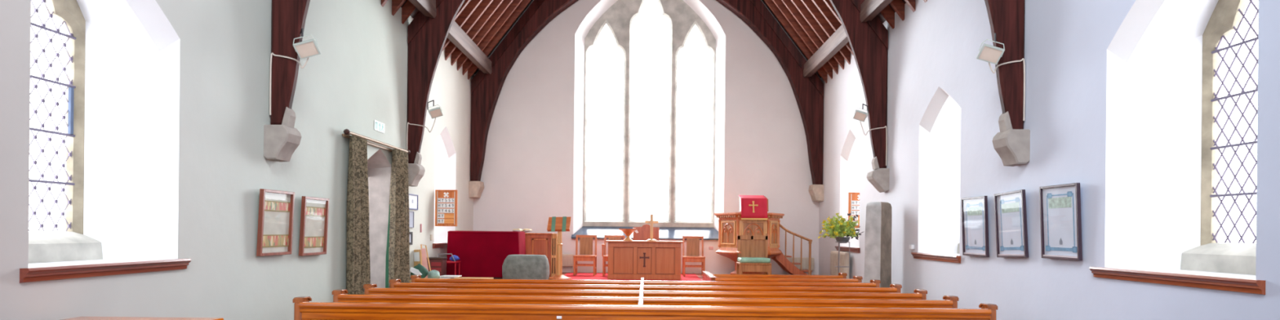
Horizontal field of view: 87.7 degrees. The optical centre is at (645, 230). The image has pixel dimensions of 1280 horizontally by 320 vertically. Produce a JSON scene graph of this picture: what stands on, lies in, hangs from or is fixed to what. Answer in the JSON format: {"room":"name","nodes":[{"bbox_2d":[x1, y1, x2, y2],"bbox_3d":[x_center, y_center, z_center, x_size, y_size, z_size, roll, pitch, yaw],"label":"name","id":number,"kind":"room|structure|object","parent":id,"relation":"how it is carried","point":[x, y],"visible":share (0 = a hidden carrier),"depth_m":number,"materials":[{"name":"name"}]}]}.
{"room":"church","nodes":[
{"label":"church","id":0,"kind":"room"},
{"bbox_2d":[0,0,474,319],"bbox_3d":[-4.005,-1.060,6.110,0.030,5.320,18.620,1,0,0],"label":"wall","id":1,"kind":"structure","parent":0,"point":[358,77],"depth_m":6.63,"materials":[{"name":"paint"}]},
{"bbox_2d":[28,0,180,267],"bbox_3d":[-4.389,-1.114,5.010,0.800,2.820,1.380,1,0,0],"label":"window","id":2,"kind":"structure","parent":1,"relation":"in","point":[122,113],"depth_m":5.56,"materials":[{"name":"paint"}]},
{"bbox_2d":[19,258,191,283],"bbox_3d":[-3.972,0.288,5.020,0.062,0.094,1.520,1,0,0],"label":"trim","id":3,"kind":"structure","parent":1,"relation":"attached to","point":[65,272],"depth_m":4.82,"materials":[{"name":"red wood"}]},
{"bbox_2d":[256,188,294,256],"bbox_3d":[-3.942,-0.084,7.110,0.074,0.691,0.600,1,0,0],"label":"framed piece","id":4,"kind":"object","parent":1,"relation":"attached to","point":[276,207],"visible":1,"depth_m":7.10,"materials":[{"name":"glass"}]},
{"bbox_2d":[263,106,301,161],"bbox_3d":[-3.871,-1.026,7.100,0.278,0.565,0.280,1,0,0],"label":"stone corbel","id":5,"kind":"object","parent":1,"relation":"attached to","point":[280,141],"visible":1,"depth_m":6.97,"materials":[{"name":"stone"}]},
{"bbox_2d":[298,195,328,255],"bbox_3d":[-3.942,-0.053,7.930,0.074,0.686,0.580,1,0,0],"label":"framed piece","id":6,"kind":"object","parent":1,"relation":"attached to","point":[314,214],"visible":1,"depth_m":7.92,"materials":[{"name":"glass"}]},
{"bbox_2d":[342,128,410,154],"bbox_3d":[-3.916,-1.277,9.770,0.142,0.095,2.304,1,0,0],"label":"curtain rod","id":7,"kind":"object","parent":1,"relation":"attached to","point":[347,133],"visible":0.74,"depth_m":9.60,"materials":[{"name":"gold metal"}]},
{"bbox_2d":[346,134,370,293],"bbox_3d":[-3.895,0.151,9.084,0.163,2.820,0.664,1,0,0],"label":"curtain","id":8,"kind":"object","parent":7,"relation":"hanging from","point":[357,264],"visible":0.84,"depth_m":8.91,"materials":[{"name":"fabric"}]},
{"bbox_2d":[388,148,409,288],"bbox_3d":[-3.889,0.151,10.465,0.163,2.820,0.686,1,0,0],"label":"curtain","id":9,"kind":"object","parent":7,"relation":"hanging from","point":[399,246],"visible":0.71,"depth_m":10.35,"materials":[{"name":"fabric"}]},
{"bbox_2d":[385,204,390,288],"bbox_3d":[-3.906,0.576,10.088,0.060,1.951,0.116,1,0,0],"label":"curtain","id":10,"kind":"object","parent":9,"relation":"attached to","point":[388,235],"visible":0.76,"depth_m":10.05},
{"bbox_2d":[367,148,391,288],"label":"doorway","id":11,"kind":"structure","parent":1,"relation":"in","point":[379,166],"depth_m":10.46,"materials":[{"name":"paint"}]},
{"bbox_2d":[373,120,384,133],"bbox_3d":[-3.976,-1.550,9.950,0.013,0.140,0.360,1,0,0],"label":"exit sign","id":12,"kind":"object","parent":1,"relation":"attached to","point":[380,126],"visible":1,"depth_m":9.93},
{"bbox_2d":[408,231,413,244],"bbox_3d":[-3.988,0.130,11.240,0.023,0.220,0.240,1,0,0],"label":"framed notice","id":13,"kind":"object","parent":1,"relation":"attached to","point":[411,233],"visible":0.53,"depth_m":11.28,"materials":[{"name":"black"}]},
{"bbox_2d":[408,211,413,227],"bbox_3d":[-3.985,-0.190,11.270,0.023,0.280,0.300,1,0,0],"label":"framed notice","id":14,"kind":"object","parent":1,"relation":"attached to","point":[411,213],"visible":0.6,"depth_m":11.31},
{"bbox_2d":[408,193,417,209],"bbox_3d":[-3.982,-0.490,11.370,0.023,0.260,0.500,1,0,0],"label":"framed notice","id":15,"kind":"object","parent":1,"relation":"attached to","point":[413,198],"visible":0.67,"depth_m":11.41,"materials":[{"name":"white paper"}]},
{"bbox_2d":[408,151,425,186],"bbox_3d":[-3.871,-1.026,11.130,0.278,0.565,0.300,1,0,0],"label":"stone corbel","id":16,"kind":"object","parent":1,"relation":"attached to","point":[416,171],"visible":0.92,"depth_m":11.01,"materials":[{"name":"stone"}]},
{"bbox_2d":[407,0,888,168],"bbox_3d":[0.048,-4.815,11.140,7.990,7.470,0.180,1,0,0],"label":"roof truss","id":17,"kind":"object","parent":16,"relation":"on","point":[427,36],"visible":0.97,"depth_m":11.08,"materials":[{"name":"brown wood"}]},
{"bbox_2d":[406,100,443,150],"bbox_3d":[-3.657,-1.641,11.022,0.624,1.008,0.212,1,0,19],"label":"floodlight","id":18,"kind":"object","parent":17,"relation":"attached to","point":[434,113],"visible":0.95,"depth_m":10.96,"materials":[{"name":"metal"}]},
{"bbox_2d":[447,20,492,74],"bbox_3d":[-3.593,-3.709,13.140,0.220,0.355,3.880,1,0,0],"label":"purlin","id":19,"kind":"object","parent":17,"relation":"attached to","point":[456,35],"visible":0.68,"depth_m":13.25,"materials":[{"name":"wood"}]},
{"bbox_2d":[803,24,848,77],"bbox_3d":[3.667,-3.636,13.140,0.220,0.355,3.880,1,0,0],"label":"purlin","id":20,"kind":"object","parent":17,"relation":"attached to","point":[838,39],"visible":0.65,"depth_m":13.26,"materials":[{"name":"wood"}]},
{"bbox_2d":[853,103,887,165],"bbox_3d":[3.705,-1.582,11.019,0.595,0.998,0.212,1,0,-20],"label":"floodlight","id":21,"kind":"object","parent":17,"relation":"attached to","point":[859,115],"visible":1,"depth_m":10.97,"materials":[{"name":"metal"}]},
{"bbox_2d":[432,242,447,248],"bbox_3d":[-3.972,0.288,13.250,0.062,0.094,1.500,1,0,0],"label":"trim","id":22,"kind":"structure","parent":1,"relation":"attached to","point":[444,244],"depth_m":12.81,"materials":[{"name":"red wood"}]},
{"bbox_2d":[434,126,456,243],"bbox_3d":[-4.389,-1.114,13.280,0.800,2.820,1.400,1,0,0],"label":"window","id":23,"kind":"structure","parent":1,"relation":"in","point":[445,162],"depth_m":13.89,"materials":[{"name":"glass"}]},
{"bbox_2d":[435,189,457,226],"bbox_3d":[-3.781,-0.428,12.618,0.415,0.690,0.044,1,0,0],"label":"hymn board","id":24,"kind":"object","parent":1,"relation":"attached to","point":[446,201],"visible":1,"depth_m":12.60,"materials":[{"name":"brown wood"}]},
{"bbox_2d":[468,181,484,198],"bbox_3d":[-3.871,-0.929,15.210,0.280,0.380,0.380,1,0,0],"label":"stone corbel","id":25,"kind":"object","parent":1,"relation":"attached to","point":[476,188],"visible":1,"depth_m":15.02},
{"bbox_2d":[552,238,555,273],"bbox_3d":[-1.931,0.541,14.110,0.120,0.840,0.020,1,0,0],"label":"post","id":26,"kind":"object","parent":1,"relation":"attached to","point":[553,238],"depth_m":14.10,"materials":[{"name":"brown wood"}]},
{"bbox_2d":[270,0,1025,128],"bbox_3d":[0.048,-4.815,7.100,7.990,7.470,0.160,1,0,0],"label":"roof truss","id":27,"kind":"object","parent":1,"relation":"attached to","point":[1006,17],"visible":0.76,"depth_m":7.05,"materials":[{"name":"brown wood"}]},
{"bbox_2d":[269,27,320,115],"bbox_3d":[-3.698,-1.661,6.995,0.551,0.888,0.229,1,0,14],"label":"floodlight","id":28,"kind":"object","parent":27,"relation":"attached to","point":[307,49],"visible":1,"depth_m":6.96,"materials":[{"name":"metal"}]},
{"bbox_2d":[408,0,436,17],"bbox_3d":[-3.593,-3.709,9.115,0.220,0.355,3.930,1,0,0],"label":"purlin","id":29,"kind":"object","parent":27,"relation":"attached to","point":[427,7],"visible":1,"depth_m":10.73,"materials":[{"name":"wood"}]},
{"bbox_2d":[859,0,893,22],"bbox_3d":[3.667,-3.636,9.115,0.220,0.355,3.930,1,0,0],"label":"purlin","id":30,"kind":"object","parent":27,"relation":"attached to","point":[869,9],"visible":1,"depth_m":10.63,"materials":[{"name":"wood"}]},
{"bbox_2d":[976,32,1025,120],"bbox_3d":[3.736,-1.607,6.984,0.534,0.888,0.247,1,0,0],"label":"floodlight","id":31,"kind":"object","parent":27,"relation":"attached to","point":[988,53],"visible":1,"depth_m":6.96,"materials":[{"name":"metal"}]},
{"bbox_2d":[472,0,820,275],"bbox_3d":[0.036,-3.567,15.435,8.000,10.415,0.030,1,0,0],"label":"wall","id":32,"kind":"structure","parent":0,"point":[527,175],"depth_m":15.42,"materials":[{"name":"paint"}]},
{"bbox_2d":[470,0,823,184],"bbox_3d":[0.048,-4.815,15.230,7.990,7.470,0.360,1,0,0],"label":"roof truss","id":33,"kind":"object","parent":32,"relation":"attached to","point":[486,88],"visible":0.98,"depth_m":15.08,"materials":[{"name":"brown wood"}]},
{"bbox_2d":[571,0,725,239],"bbox_3d":[0.085,-2.954,15.660,3.540,6.310,0.680,1,0,0],"label":"window","id":34,"kind":"structure","parent":32,"relation":"in","point":[619,15],"depth_m":15.74,"materials":[{"name":"paint"}]},
{"bbox_2d":[400,0,906,77],"bbox_3d":[0.061,-6.107,6.110,8.300,5.455,18.820,1,0,0],"label":"ceiling","id":35,"kind":"structure","parent":0,"point":[416,11],"depth_m":15.35,"materials":[{"name":"wood"}]},
{"bbox_2d":[381,0,387,6],"bbox_3d":[-1.938,-6.072,10.010,3.998,5.445,0.070,1,0,0],"label":"rafter","id":36,"kind":"object","parent":35,"relation":"attached to","point":[383,2],"visible":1,"depth_m":9.99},
{"bbox_2d":[391,0,405,15],"bbox_3d":[-1.938,-6.072,10.430,3.998,5.445,0.070,1,0,0],"label":"rafter","id":37,"kind":"object","parent":35,"relation":"attached to","point":[396,4],"visible":1,"depth_m":10.39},
{"bbox_2d":[401,0,416,23],"bbox_3d":[-1.938,-6.072,10.850,3.998,5.445,0.070,1,0,0],"label":"rafter","id":38,"kind":"object","parent":35,"relation":"attached to","point":[408,8],"visible":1,"depth_m":10.81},
{"bbox_2d":[442,0,482,50],"bbox_3d":[-1.938,-6.072,12.760,3.998,5.445,0.070,1,0,0],"label":"rafter","id":39,"kind":"object","parent":35,"relation":"attached to","point":[472,5],"visible":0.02,"depth_m":12.73,"materials":[{"name":"wood"}]},
{"bbox_2d":[453,0,471,20],"bbox_3d":[-1.938,-6.072,12.340,3.998,5.445,0.070,1,0,0],"label":"rafter","id":40,"kind":"object","parent":35,"relation":"attached to","point":[466,2],"visible":0.02,"depth_m":12.31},
{"bbox_2d":[444,0,493,60],"bbox_3d":[-1.938,-6.072,13.180,3.998,5.445,0.070,1,0,0],"label":"rafter","id":41,"kind":"object","parent":35,"relation":"attached to","point":[482,7],"visible":0.8,"depth_m":13.15,"materials":[{"name":"wood"}]},
{"bbox_2d":[451,0,503,65],"bbox_3d":[-1.938,-6.072,13.600,3.998,5.445,0.070,1,0,0],"label":"rafter","id":42,"kind":"object","parent":35,"relation":"attached to","point":[495,4],"visible":0.8,"depth_m":13.56,"materials":[{"name":"wood"}]},
{"bbox_2d":[457,0,513,70],"bbox_3d":[-1.938,-6.072,14.020,3.998,5.445,0.070,1,0,0],"label":"rafter","id":43,"kind":"object","parent":35,"relation":"attached to","point":[504,6],"visible":0.8,"depth_m":13.98,"materials":[{"name":"wood"}]},
{"bbox_2d":[462,0,522,75],"bbox_3d":[-1.938,-6.072,14.440,3.998,5.445,0.070,1,0,0],"label":"rafter","id":44,"kind":"object","parent":35,"relation":"attached to","point":[513,5],"visible":0.8,"depth_m":14.41,"materials":[{"name":"wood"}]},
{"bbox_2d":[467,0,530,79],"bbox_3d":[-1.938,-6.072,14.860,3.998,5.445,0.070,1,0,0],"label":"rafter","id":45,"kind":"object","parent":35,"relation":"attached to","point":[523,3],"visible":0.8,"depth_m":14.82,"materials":[{"name":"wood"}]},
{"bbox_2d":[764,0,827,83],"bbox_3d":[2.059,-6.032,14.860,3.998,5.445,0.070,1,0,0],"label":"rafter","id":46,"kind":"object","parent":35,"relation":"attached to","point":[771,4],"visible":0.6,"depth_m":14.82,"materials":[{"name":"wood"}]},
{"bbox_2d":[772,0,832,79],"bbox_3d":[2.059,-6.032,14.440,3.998,5.445,0.070,1,0,0],"label":"rafter","id":47,"kind":"object","parent":35,"relation":"attached to","point":[779,3],"visible":0.8,"depth_m":14.41,"materials":[{"name":"wood"}]},
{"bbox_2d":[781,0,838,74],"bbox_3d":[2.059,-6.032,14.020,3.998,5.445,0.070,1,0,0],"label":"rafter","id":48,"kind":"object","parent":35,"relation":"attached to","point":[788,4],"visible":0.8,"depth_m":13.98,"materials":[{"name":"wood"}]},
{"bbox_2d":[791,0,844,69],"bbox_3d":[2.059,-6.032,13.600,3.998,5.445,0.070,1,0,0],"label":"rafter","id":49,"kind":"object","parent":35,"relation":"attached to","point":[798,4],"visible":0.8,"depth_m":13.56,"materials":[{"name":"wood"}]},
{"bbox_2d":[800,0,850,64],"bbox_3d":[2.059,-6.032,13.180,3.998,5.445,0.070,1,0,0],"label":"rafter","id":50,"kind":"object","parent":35,"relation":"attached to","point":[811,7],"visible":0.8,"depth_m":13.15,"materials":[{"name":"wood"}]},
{"bbox_2d":[811,0,853,54],"bbox_3d":[2.059,-6.032,12.760,3.998,5.445,0.070,1,0,0],"label":"rafter","id":51,"kind":"object","parent":35,"relation":"attached to","point":[820,5],"visible":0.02,"depth_m":12.73,"materials":[{"name":"wood"}]},
{"bbox_2d":[822,0,842,24],"bbox_3d":[2.059,-6.032,12.340,3.998,5.445,0.070,1,0,0],"label":"rafter","id":52,"kind":"object","parent":35,"relation":"attached to","point":[828,2],"visible":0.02,"depth_m":12.30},
{"bbox_2d":[880,4,894,28],"bbox_3d":[2.059,-6.032,10.850,3.998,5.445,0.070,1,0,0],"label":"rafter","id":53,"kind":"object","parent":35,"relation":"attached to","point":[887,12],"visible":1,"depth_m":10.81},
{"bbox_2d":[889,0,904,20],"bbox_3d":[2.059,-6.032,10.430,3.998,5.445,0.070,1,0,0],"label":"rafter","id":54,"kind":"object","parent":35,"relation":"attached to","point":[898,6],"visible":1,"depth_m":10.39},
{"bbox_2d":[904,0,915,12],"bbox_3d":[2.059,-6.032,10.010,3.998,5.445,0.070,1,0,0],"label":"rafter","id":55,"kind":"object","parent":35,"relation":"attached to","point":[911,3],"visible":1,"depth_m":9.97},
{"bbox_2d":[818,0,1279,319],"bbox_3d":[4.025,-0.980,6.110,0.030,5.320,18.620,1,0,0],"label":"wall","id":56,"kind":"structure","parent":0,"point":[937,44],"depth_m":6.94,"materials":[{"name":"paint"}]},
{"bbox_2d":[808,184,823,201],"bbox_3d":[3.889,-0.851,15.210,0.280,0.380,0.380,1,0,0],"label":"stone corbel","id":57,"kind":"object","parent":56,"relation":"attached to","point":[816,191],"visible":1,"depth_m":15.02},
{"bbox_2d":[835,245,860,253],"bbox_3d":[3.966,0.368,13.175,0.062,0.094,1.450,1,0,0],"label":"trim","id":58,"kind":"structure","parent":56,"relation":"attached to","point":[842,248],"depth_m":13.03,"materials":[{"name":"red wood"}]},
{"bbox_2d":[840,129,860,247],"bbox_3d":[4.410,-1.026,13.140,0.800,2.820,1.280,1,0,0],"label":"window","id":59,"kind":"structure","parent":56,"relation":"in","point":[850,157],"depth_m":13.71,"materials":[{"name":"glass"}]},
{"bbox_2d":[848,192,859,227],"bbox_3d":[4.134,-0.394,12.898,0.430,0.690,0.044,1,0,0],"label":"hymn board","id":60,"kind":"object","parent":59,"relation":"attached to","point":[853,197],"visible":0.33,"depth_m":12.88,"materials":[{"name":"brown wood"}]},
{"bbox_2d":[866,156,889,192],"bbox_3d":[3.875,-0.936,11.120,0.310,0.590,0.280,1,0,0],"label":"stone corbel","id":61,"kind":"object","parent":56,"relation":"attached to","point":[879,178],"visible":1,"depth_m":10.98,"materials":[{"name":"stone"}]},
{"bbox_2d":[909,244,914,249],"bbox_3d":[3.972,0.245,9.965,0.049,0.070,0.090,1,0,0],"label":"wall socket","id":62,"kind":"object","parent":56,"relation":"attached to","point":[911,246],"visible":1,"depth_m":9.92,"materials":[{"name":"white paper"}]},
{"bbox_2d":[911,252,960,263],"bbox_3d":[3.966,0.368,9.180,0.062,0.094,1.440,1,0,0],"label":"trim","id":63,"kind":"structure","parent":56,"relation":"attached to","point":[938,257],"depth_m":9.05,"materials":[{"name":"brown wood"}]},
{"bbox_2d":[917,86,960,255],"bbox_3d":[4.410,-1.026,9.150,0.800,2.820,1.300,1,0,0],"label":"window","id":64,"kind":"structure","parent":56,"relation":"in","point":[940,126],"depth_m":9.71,"materials":[{"name":"glass"}]},
{"bbox_2d":[960,195,989,257],"bbox_3d":[3.948,-0.050,8.010,0.063,0.711,0.580,1,0,0],"label":"framed poster","id":65,"kind":"object","parent":56,"relation":"attached to","point":[975,223],"visible":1,"depth_m":8.00,"materials":[{"name":"paper"}]},
{"bbox_2d":[993,189,1028,257],"bbox_3d":[3.948,-0.065,7.220,0.063,0.730,0.594,1,0,0],"label":"framed poster","id":66,"kind":"object","parent":56,"relation":"attached to","point":[1010,207],"visible":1,"depth_m":7.21,"materials":[{"name":"paper"}]},
{"bbox_2d":[991,111,1030,166],"bbox_3d":[3.891,-0.979,7.100,0.278,0.565,0.280,1,0,0],"label":"stone corbel","id":67,"kind":"object","parent":56,"relation":"attached to","point":[1011,145],"visible":1,"depth_m":6.97,"materials":[{"name":"stone"}]},
{"bbox_2d":[1039,182,1082,260],"bbox_3d":[3.949,-0.082,6.360,0.063,0.711,0.580,1,0,0],"label":"framed poster","id":68,"kind":"object","parent":56,"relation":"attached to","point":[1060,218],"visible":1,"depth_m":6.34,"materials":[{"name":"paper"}]},
{"bbox_2d":[1088,266,1265,294],"bbox_3d":[3.966,0.368,5.110,0.062,0.094,1.620,1,0,0],"label":"trim","id":69,"kind":"structure","parent":56,"relation":"attached to","point":[1221,283],"depth_m":4.89,"materials":[{"name":"brown wood"}]},
{"bbox_2d":[1104,0,1258,279],"bbox_3d":[4.410,-1.026,5.090,0.800,2.820,1.440,1,0,0],"label":"window","id":70,"kind":"structure","parent":56,"relation":"in","point":[1164,63],"depth_m":5.64,"materials":[{"name":"paint"}]},
{"bbox_3d":[-0.017,1.690,6.110,8.000,0.100,18.620,1,0,0],"label":"floor","id":71,"kind":"structure","parent":0,"visible":0},
{"bbox_2d":[61,316,223,319],"bbox_3d":[-3.451,1.105,4.429,1.000,1.002,0.462,1,0,0],"label":"pew","id":72,"kind":"object","parent":71,"relation":"on","point":[77,317],"visible":1,"depth_m":4.58,"materials":[{"name":"brown wood"}]},
{"bbox_2d":[426,257,447,275],"bbox_3d":[-3.823,1.044,12.129,0.325,1.115,0.282,1,0,0],"label":"storage chest","id":73,"kind":"object","parent":71,"relation":"on","point":[438,264],"visible":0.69,"depth_m":12.00,"materials":[{"name":"brown wood"}]},
{"bbox_2d":[408,276,493,282],"bbox_3d":[-3.357,1.219,11.485,1.250,0.775,0.930,1,0,0],"label":"side table","id":74,"kind":"object","parent":71,"relation":"on","point":[410,281],"visible":0.08,"depth_m":11.75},
{"bbox_2d":[413,249,422,266],"bbox_3d":[-3.922,0.576,11.459,0.243,0.510,0.045,1,0,38],"label":"display board","id":75,"kind":"object","parent":74,"relation":"on","point":[417,253],"visible":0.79,"depth_m":11.43,"materials":[{"name":"white paper"}]},
{"bbox_2d":[409,263,428,278],"bbox_3d":[-3.807,0.702,11.187,0.288,0.298,0.255,1,0,0],"label":"shopping bag","id":76,"kind":"object","parent":74,"relation":"on","point":[419,269],"visible":0.73,"depth_m":11.11,"materials":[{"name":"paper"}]},
{"bbox_2d":[421,248,428,277],"bbox_3d":[-3.871,0.568,11.695,0.150,0.513,0.010,1,0,0],"label":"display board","id":77,"kind":"object","parent":74,"relation":"on","point":[424,264],"visible":0.71,"depth_m":11.69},
{"bbox_2d":[420,244,431,271],"bbox_3d":[-3.861,0.532,11.720,0.214,0.583,0.021,1,0,0],"label":"easel","id":78,"kind":"object","parent":74,"relation":"on","point":[420,244],"visible":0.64,"depth_m":11.71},
{"bbox_2d":[427,269,439,278],"bbox_3d":[-3.567,0.749,11.199,0.222,0.187,0.216,1,0,0],"label":"crumpled bag","id":79,"kind":"object","parent":74,"relation":"on","point":[433,273],"visible":0.87,"depth_m":11.12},
{"bbox_2d":[439,275,462,278],"bbox_3d":[-3.418,0.803,11.520,0.420,0.054,0.280,1,0,0],"label":"heap","id":80,"kind":"object","parent":74,"relation":"on","point":[443,276],"visible":0.74,"depth_m":11.44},
{"bbox_2d":[292,296,997,319],"bbox_3d":[-0.012,1.168,6.939,6.944,0.944,0.811,1,0,0],"label":"pew","id":81,"kind":"object","parent":71,"relation":"on","point":[304,309],"visible":1,"depth_m":6.55,"materials":[{"name":"brown wood"}]},
{"bbox_2d":[363,283,927,299],"bbox_3d":[-0.012,1.168,8.579,6.944,0.944,0.811,1,0,0],"label":"pew","id":82,"kind":"object","parent":71,"relation":"on","point":[370,288],"visible":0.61,"depth_m":8.18,"materials":[{"name":"brown wood"}]},
{"bbox_2d":[388,278,902,293],"bbox_3d":[-0.012,1.168,9.399,6.944,0.944,0.811,1,0,0],"label":"pew","id":83,"kind":"object","parent":71,"relation":"on","point":[394,283],"visible":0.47,"depth_m":9.00,"materials":[{"name":"brown wood"}]},
{"bbox_2d":[332,288,959,308],"bbox_3d":[-0.012,1.168,7.760,6.944,0.944,0.811,1,0,0],"label":"pew","id":84,"kind":"object","parent":71,"relation":"on","point":[339,295],"visible":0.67,"depth_m":7.37,"materials":[{"name":"brown wood"}]},
{"bbox_2d":[410,275,880,287],"bbox_3d":[-0.012,1.168,10.220,6.944,0.944,0.811,1,0,0],"label":"pew","id":85,"kind":"object","parent":71,"relation":"on","point":[415,278],"visible":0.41,"depth_m":9.82,"materials":[{"name":"brown wood"}]},
{"bbox_2d":[549,272,791,280],"bbox_3d":[-0.013,1.310,13.860,8.000,0.660,3.120,1,0,0],"label":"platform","id":86,"kind":"structure","parent":71,"relation":"on","point":[699,275],"depth_m":15.24,"materials":[{"name":"carpet"}]},
{"bbox_2d":[437,253,460,275],"bbox_3d":[-3.700,0.683,12.540,0.347,0.520,0.320,1,0,0],"label":"chair","id":87,"kind":"object","parent":86,"relation":"on","point":[447,261],"visible":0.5,"depth_m":12.40,"materials":[{"name":"plastic"}]},
{"bbox_2d":[448,254,459,261],"bbox_3d":[-3.600,0.519,12.550,0.192,0.124,0.160,1,0,0],"label":"bundle","id":88,"kind":"object","parent":87,"relation":"on","point":[455,257],"visible":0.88,"depth_m":12.49,"materials":[{"name":"fabric"}]},
{"bbox_2d":[446,231,525,279],"bbox_3d":[-3.146,0.479,13.260,1.436,0.940,0.758,1,0,0],"label":"piano","id":89,"kind":"object","parent":86,"relation":"on","point":[481,254],"visible":0.79,"depth_m":12.89,"materials":[{"name":"red fabric"}]},
{"bbox_2d":[502,254,549,279],"bbox_3d":[-2.286,0.707,12.658,0.886,0.500,0.489,1,0,0],"label":"upholstered chair","id":90,"kind":"object","parent":86,"relation":"on","point":[514,266],"visible":0.93,"depth_m":12.44,"materials":[{"name":"fabric"}]},
{"bbox_2d":[524,232,557,276],"bbox_3d":[-2.378,0.504,14.195,1.015,0.905,0.450,1,0,0],"label":"desk","id":91,"kind":"object","parent":86,"relation":"on","point":[536,243],"visible":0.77,"depth_m":14.00,"materials":[{"name":"orange wood"}]},
{"bbox_2d":[512,228,532,232],"bbox_3d":[-2.620,0.003,14.150,0.380,0.089,0.260,1,0,0],"label":"open book","id":92,"kind":"object","parent":91,"relation":"on","point":[520,229],"visible":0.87,"depth_m":14.03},
{"bbox_2d":[562,253,573,272],"bbox_3d":[-1.848,0.752,15.315,0.360,0.420,0.094,1,0,0],"label":"radiator","id":93,"kind":"object","parent":86,"relation":"on","point":[567,259],"visible":0.72,"depth_m":15.28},
{"bbox_2d":[564,272,702,280],"bbox_3d":[-0.325,0.971,13.810,2.870,0.012,2.380,1,0,0],"label":"carpet","id":94,"kind":"object","parent":86,"relation":"on","point":[580,276],"visible":0.42,"depth_m":13.67,"materials":[{"name":"carpet"}]},
{"bbox_2d":[546,216,571,279],"bbox_3d":[-1.704,0.341,13.150,0.480,1.244,0.480,1,0,0],"label":"lectern","id":95,"kind":"object","parent":94,"relation":"on","point":[559,224],"visible":0.96,"depth_m":13.11,"materials":[{"name":"orange wood"}]},
{"bbox_2d":[573,235,596,275],"bbox_3d":[-1.305,0.525,14.365,0.470,0.860,0.470,1,0,0],"label":"chair","id":96,"kind":"object","parent":94,"relation":"on","point":[585,241],"visible":1,"depth_m":14.54,"materials":[{"name":"orange wood"}]},
{"bbox_2d":[601,235,625,275],"bbox_3d":[-0.685,0.531,14.335,0.510,0.860,0.470,1,0,0],"label":"armchair","id":97,"kind":"object","parent":94,"relation":"on","point":[605,258],"visible":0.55,"depth_m":14.49,"materials":[{"name":"orange wood"}]},
{"bbox_2d":[605,240,683,279],"bbox_3d":[-0.033,0.586,13.510,1.545,0.763,0.700,1,0,0],"label":"table","id":98,"kind":"object","parent":94,"relation":"on","point":[627,260],"visible":1,"depth_m":13.24,"materials":[{"name":"orange wood"}]},
{"bbox_2d":[618,227,638,240],"bbox_3d":[-0.353,0.074,13.420,0.405,0.255,0.390,1,0,0],"label":"wooden bowl","id":99,"kind":"object","parent":98,"relation":"on","point":[628,232],"visible":1,"depth_m":13.35,"materials":[{"name":"orange wood"}]},
{"bbox_2d":[644,214,657,240],"bbox_3d":[0.113,-0.059,13.350,0.210,0.530,0.210,1,0,45],"label":"cross","id":100,"kind":"object","parent":98,"relation":"on","point":[651,221],"visible":0.92,"depth_m":13.33,"materials":[{"name":"brown wood"}]},
{"bbox_2d":[633,224,659,240],"bbox_3d":[0.001,0.411,14.665,0.610,1.113,0.490,1,0,0],"label":"chair","id":101,"kind":"object","parent":94,"relation":"on","point":[643,234],"visible":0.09,"depth_m":14.85,"materials":[{"name":"orange wood"}]},
{"bbox_2d":[682,235,705,276],"bbox_3d":[1.025,0.548,14.365,0.470,0.860,0.470,1,0,0],"label":"chair","id":102,"kind":"object","parent":94,"relation":"on","point":[692,242],"visible":0.91,"depth_m":14.54,"materials":[{"name":"orange wood"}]},
{"bbox_2d":[735,233,771,274],"bbox_3d":[2.117,0.526,13.145,0.635,0.950,0.510,1,0,0],"label":"chair","id":103,"kind":"object","parent":86,"relation":"on","point":[752,250],"visible":0.88,"depth_m":13.34,"materials":[{"name":"brown wood"}]},
{"bbox_2d":[737,257,770,262],"bbox_3d":[2.119,0.578,13.115,0.590,0.094,0.450,1,0,0],"label":"cushion","id":104,"kind":"object","parent":103,"relation":"on","point":[740,260],"depth_m":12.90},
{"bbox_2d":[714,197,812,275],"bbox_3d":[2.551,0.136,14.450,2.155,1.740,1.316,1,0,0],"label":"pulpit","id":105,"kind":"object","parent":86,"relation":"on","point":[731,224],"visible":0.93,"depth_m":14.17,"materials":[{"name":"orange wood"}]},
{"bbox_2d":[738,195,767,219],"bbox_3d":[2.235,-0.488,13.955,0.541,0.530,0.480,1,0,0],"label":"pulpit cloth","id":106,"kind":"object","parent":105,"relation":"hanging from","point":[753,206],"visible":1,"depth_m":13.78,"materials":[{"name":"red fabric"}]},
{"bbox_2d":[786,257,813,275],"bbox_3d":[3.532,0.815,15.295,0.640,0.400,0.094,1,0,0],"label":"radiator","id":107,"kind":"object","parent":86,"relation":"on","point":[805,260],"visible":0.54,"depth_m":15.26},
{"bbox_2d":[830,250,848,278],"bbox_3d":[3.873,0.719,13.350,0.105,0.600,1.000,1,0,0],"label":"radiator","id":108,"kind":"object","parent":86,"relation":"on","point":[844,256],"visible":0.62,"depth_m":13.19,"materials":[{"name":"metal"}]},
{"bbox_2d":[702,271,847,280],"bbox_3d":[2.246,1.190,11.860,2.428,0.944,0.811,1,0,0],"label":"pew","id":109,"kind":"object","parent":71,"relation":"on","point":[841,275],"visible":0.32,"depth_m":11.46,"materials":[{"name":"brown wood"}]},
{"bbox_2d":[706,274,862,282],"bbox_3d":[2.246,1.190,11.040,2.428,0.944,0.811,1,0,0],"label":"pew","id":110,"kind":"object","parent":71,"relation":"on","point":[709,277],"visible":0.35,"depth_m":10.64,"materials":[{"name":"brown wood"}]},
{"bbox_2d":[835,241,849,278],"bbox_3d":[3.556,0.937,12.097,0.272,1.477,0.250,1,0,-32],"label":"stand","id":111,"kind":"object","parent":71,"relation":"on","point":[838,266],"visible":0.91,"depth_m":12.07,"materials":[{"name":"grey metal"}]},
{"bbox_2d":[817,213,863,243],"bbox_3d":[3.526,-0.051,12.095,0.829,0.552,0.470,1,0,0],"label":"flower arrangement","id":112,"kind":"object","parent":111,"relation":"on","point":[838,229],"visible":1,"depth_m":12.03,"materials":[{"name":"green plant"}]},
{"bbox_2d":[835,236,850,243],"bbox_3d":[3.568,0.171,12.100,0.270,0.110,0.270,1,0,0],"label":"bowl","id":113,"kind":"object","parent":111,"relation":"on","point":[837,238],"depth_m":12.00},
{"bbox_2d":[863,201,891,287],"bbox_3d":[3.664,0.614,10.523,0.371,2.125,0.292,1,0,-42],"label":"slab","id":114,"kind":"object","parent":71,"relation":"on","point":[877,247],"visible":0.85,"depth_m":10.41,"materials":[{"name":"stone"}]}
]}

